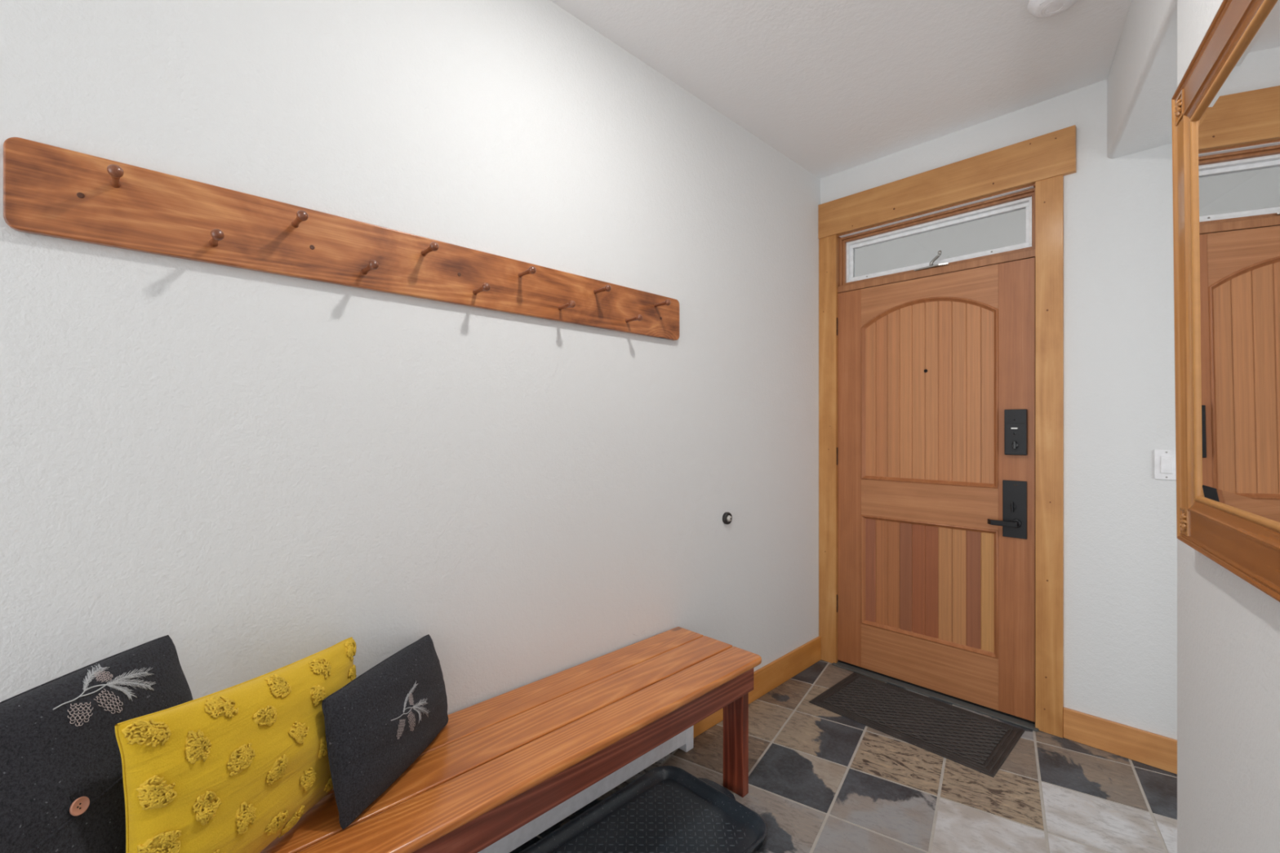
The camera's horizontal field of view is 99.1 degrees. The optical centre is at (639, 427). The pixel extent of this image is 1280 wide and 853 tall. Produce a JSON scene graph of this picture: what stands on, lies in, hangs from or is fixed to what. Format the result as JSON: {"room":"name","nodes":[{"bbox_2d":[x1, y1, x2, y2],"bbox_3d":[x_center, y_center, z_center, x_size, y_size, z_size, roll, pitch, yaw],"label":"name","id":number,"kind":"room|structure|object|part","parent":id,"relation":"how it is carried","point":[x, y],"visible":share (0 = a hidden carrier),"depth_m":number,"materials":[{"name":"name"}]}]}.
{"room":"entryway","nodes":[
{"label":"entryway","id":0,"kind":"room"},
{"bbox_2d":[0,0,820,715],"bbox_3d":[-1.096,-0.053,1.128,6.150,2.850,0.120,0,0,-44],"label":"wall","id":1,"kind":"structure","parent":0,"point":[260,473],"depth_m":1.48,"materials":[{"name":"paint"}]},
{"bbox_2d":[3,137,679,340],"bbox_3d":[-0.467,-0.443,1.592,1.824,0.168,0.097,0,0,-44],"label":"peg rack","id":2,"kind":"object","parent":1,"relation":"attached to","point":[49,190],"visible":1,"depth_m":1.27,"materials":[{"name":"brown wood"}]},
{"bbox_2d":[478,724,693,852],"bbox_3d":[-0.443,1.227,1.640,1.800,0.186,0.061,0,0,-44],"label":"baseboard heater","id":3,"kind":"object","parent":1,"relation":"attached to","point":[684,740],"visible":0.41,"depth_m":1.86,"materials":[{"name":"white metal"}]},
{"bbox_2d":[722,511,732,524],"bbox_3d":[0.404,0.415,2.494,0.056,0.056,0.029,0,0,-44],"label":"door stop","id":4,"kind":"object","parent":1,"relation":"attached to","point":[726,517],"visible":1,"depth_m":2.48,"materials":[{"name":"metal"}]},
{"bbox_2d":[693,636,821,737],"bbox_3d":[0.561,1.256,2.657,1.298,0.132,0.016,0,0,-44],"label":"baseboard","id":5,"kind":"structure","parent":1,"relation":"attached to","point":[766,678],"depth_m":2.79,"materials":[{"name":"brown wood"}]},
{"bbox_2d":[550,0,1131,178],"bbox_3d":[-0.015,-1.478,0.003,6.120,0.100,3.240,0,0,-44],"label":"ceiling","id":6,"kind":"structure","parent":0,"point":[833,86],"depth_m":2.10,"materials":[{"name":"paint"}]},
{"bbox_2d":[1027,0,1077,17],"bbox_3d":[1.372,-1.407,1.802,0.150,0.042,0.150,0,0,-44],"label":"smoke detector","id":7,"kind":"object","parent":6,"relation":"attached to","point":[1037,8],"visible":1,"depth_m":1.81,"materials":[{"name":"white plastic"}]},
{"bbox_2d":[509,659,1177,852],"bbox_3d":[-0.058,1.352,-0.039,6.000,0.060,3.000,0,0,-44],"label":"floor","id":8,"kind":"structure","parent":0,"point":[821,780],"depth_m":1.99,"materials":[{"name":"stone"}]},
{"bbox_2d":[260,626,761,852],"bbox_3d":[-0.354,1.072,1.474,1.834,0.500,0.423,0,0,-44],"label":"bench","id":9,"kind":"object","parent":8,"relation":"on","point":[500,763],"visible":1,"depth_m":1.46,"materials":[{"name":"brown wood"}]},
{"bbox_2d":[0,635,193,852],"bbox_3d":[-0.911,0.621,0.870,0.164,0.404,0.481,0,0,6],"label":"cushion","id":10,"kind":"object","parent":9,"relation":"on","point":[62,790],"visible":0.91,"depth_m":0.86,"materials":[{"name":"grey fabric"}]},
{"bbox_2d":[115,636,356,852],"bbox_3d":[-0.726,0.640,1.070,0.116,0.357,0.539,0,0,11],"label":"cushion","id":11,"kind":"object","parent":9,"relation":"on","point":[233,769],"visible":0.85,"depth_m":0.96,"materials":[{"name":"yellow fabric"}]},
{"bbox_2d":[321,634,448,830],"bbox_3d":[-0.584,0.694,1.315,0.101,0.258,0.413,0,0,12],"label":"cushion","id":12,"kind":"object","parent":9,"relation":"on","point":[378,724],"visible":1,"depth_m":1.22,"materials":[{"name":"grey fabric"}]},
{"bbox_3d":[0.349,1.122,1.992,0.036,0.400,0.088,0,0,-44],"label":"leg","id":13,"kind":"part","parent":9,"relation":"part of","materials":[{"name":"red wood"}]},
{"bbox_2d":[519,765,767,852],"bbox_3d":[-0.064,1.301,1.603,1.011,0.038,0.486,0,0,-44],"label":"tray","id":14,"kind":"object","parent":8,"relation":"on","point":[667,809],"visible":1,"depth_m":1.81,"materials":[{"name":"plastic"}]},
{"bbox_3d":[0.275,1.290,1.950,0.043,0.006,0.184,0,0,-44],"label":"handle","id":15,"kind":"part","parent":14,"relation":"part of","materials":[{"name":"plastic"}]},
{"bbox_2d":[808,671,1025,777],"bbox_3d":[1.244,1.317,2.501,0.466,0.010,0.770,0,0,-43],"label":"doormat","id":16,"kind":"object","parent":8,"relation":"on","point":[981,744],"visible":1,"depth_m":2.44,"materials":[{"name":"rubber"}]},
{"bbox_2d":[820,79,1177,739],"bbox_3d":[2.121,-0.053,2.109,0.120,2.850,3.220,0,0,-44],"label":"wall","id":17,"kind":"structure","parent":0,"point":[1120,535],"depth_m":2.23,"materials":[{"name":"paint"}]},
{"bbox_2d":[818,234,837,663],"bbox_3d":[1.064,0.122,3.087,0.021,2.400,0.102,0,0,-44],"label":"trim","id":18,"kind":"structure","parent":17,"relation":"attached to","point":[828,246],"depth_m":3.07,"materials":[{"name":"brown wood"}]},
{"bbox_2d":[831,661,1039,731],"bbox_3d":[1.455,1.318,2.760,0.160,0.008,0.942,0,0,-44],"label":"threshold","id":19,"kind":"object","parent":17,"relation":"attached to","point":[971,707],"depth_m":2.66,"materials":[{"name":"grey metal"}]},
{"bbox_2d":[836,257,1035,722],"bbox_3d":[1.414,0.274,2.733,0.104,2.054,0.923,0,0,-44],"label":"door","id":20,"kind":"structure","parent":17,"relation":"in","point":[935,449],"depth_m":2.68,"materials":[{"name":"brown wood"}]},
{"bbox_3d":[1.439,-0.648,2.751,0.044,0.208,0.638,0,0,-44],"label":"rail","id":21,"kind":"part","parent":20,"relation":"part of","materials":[{"name":"brown wood"}]},
{"bbox_3d":[1.439,0.376,2.751,0.044,0.192,0.638,0,0,-44],"label":"rail","id":22,"kind":"part","parent":20,"relation":"part of","materials":[{"name":"brown wood"}]},
{"bbox_3d":[1.439,1.183,2.751,0.044,0.237,0.638,0,0,-44],"label":"rail","id":23,"kind":"part","parent":20,"relation":"part of","materials":[{"name":"brown wood"}]},
{"bbox_3d":[1.429,0.768,2.741,0.024,0.592,0.638,0,0,-44],"label":"panel moulding","id":24,"kind":"part","parent":20,"relation":"part of","materials":[{"name":"brown wood"}]},
{"bbox_3d":[1.429,-0.184,2.741,0.024,0.929,0.638,0,0,-44],"label":"panel moulding","id":25,"kind":"part","parent":20,"relation":"part of","materials":[{"name":"brown wood"}]},
{"bbox_3d":[1.438,0.766,2.750,0.018,0.588,0.638,0,0,-44],"label":"panel","id":26,"kind":"part","parent":20,"relation":"part of","materials":[{"name":"brown wood"}]},
{"bbox_3d":[1.438,-0.189,2.750,0.018,0.921,0.638,0,0,-44],"label":"panel","id":27,"kind":"part","parent":20,"relation":"part of","materials":[{"name":"brown wood"}]},
{"bbox_3d":[1.641,0.430,2.463,0.050,0.042,0.127,0,0,-44],"label":"lever","id":28,"kind":"part","parent":20,"relation":"part of","materials":[{"name":"black metal"}]},
{"bbox_3d":[1.688,0.367,2.458,0.010,0.257,0.092,0,0,-44],"label":"handle plate","id":29,"kind":"part","parent":20,"relation":"part of","materials":[{"name":"black metal"}]},
{"bbox_2d":[837,183,1035,661],"bbox_3d":[1.468,0.121,2.774,0.122,2.402,0.942,0,0,-44],"label":"trim","id":30,"kind":"structure","parent":17,"relation":"attached to","point":[1030,253],"depth_m":2.69,"materials":[{"name":"brown wood"}]},
{"bbox_2d":[839,186,1035,286],"bbox_3d":[1.470,-0.930,2.775,0.118,0.280,0.917,0,0,-44],"label":"window","id":31,"kind":"structure","parent":17,"relation":"in","point":[1004,224],"depth_m":2.75,"materials":[{"name":"white glass"}]},
{"bbox_3d":[1.495,-0.930,2.800,0.004,0.164,0.809,0,0,-44],"label":"pane","id":32,"kind":"part","parent":31,"relation":"part of","materials":[{"name":"clear glass"}]},
{"bbox_2d":[817,124,1075,239],"bbox_3d":[1.430,-1.174,2.709,0.027,0.192,1.155,0,0,-44],"label":"trim","id":33,"kind":"structure","parent":17,"relation":"attached to","point":[1049,155],"depth_m":2.61,"materials":[{"name":"brown wood"}]},
{"bbox_2d":[1035,174,1063,737],"bbox_3d":[1.773,0.122,2.364,0.021,2.400,0.096,0,0,-44],"label":"trim","id":34,"kind":"structure","parent":17,"relation":"attached to","point":[1049,193],"depth_m":2.35,"materials":[{"name":"brown wood"}]},
{"bbox_2d":[1062,706,1177,774],"bbox_3d":[2.468,1.258,1.657,0.016,0.127,1.887,0,0,-44],"label":"baseboard","id":35,"kind":"structure","parent":17,"relation":"attached to","point":[1155,750],"depth_m":2.19,"materials":[{"name":"brown wood"}]},
{"bbox_2d":[1154,449,1176,479],"bbox_3d":[2.033,0.143,2.106,0.010,0.116,0.070,0,0,-44],"label":"light switch","id":36,"kind":"object","parent":17,"relation":"attached to","point":[1165,467],"visible":0.81,"depth_m":2.11,"materials":[{"name":"white plastic"}]},
{"bbox_2d":[1106,0,1279,852],"bbox_3d":[0.142,-0.053,-0.753,0.320,2.850,7.060,0,0,33],"label":"wall","id":37,"kind":"structure","parent":0,"point":[1228,628],"depth_m":1.17,"materials":[{"name":"paint"}]},
{"bbox_2d":[1171,0,1279,602],"bbox_3d":[0.988,-0.248,0.869,0.044,1.004,0.860,0,0,33],"label":"wall mirror","id":38,"kind":"object","parent":37,"relation":"attached to","point":[1225,106],"visible":1,"depth_m":0.97,"materials":[{"name":"brown mirror"}]},
{"bbox_3d":[0.985,-0.695,0.871,0.034,0.110,0.860,-1,0,33],"label":"frame rail","id":39,"kind":"part","parent":38,"relation":"part of","materials":[{"name":"wood"}]},
{"bbox_3d":[0.991,0.198,0.867,0.034,0.110,0.860,-1,0,33],"label":"frame rail","id":40,"kind":"part","parent":38,"relation":"part of","materials":[{"name":"wood"}]},
{"bbox_2d":[1195,0,1279,524],"bbox_3d":[0.986,-0.248,0.870,0.004,0.784,0.640,0,0,33],"label":"mirror glass","id":41,"kind":"object","parent":38,"relation":"on","point":[1237,130],"depth_m":0.92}
]}

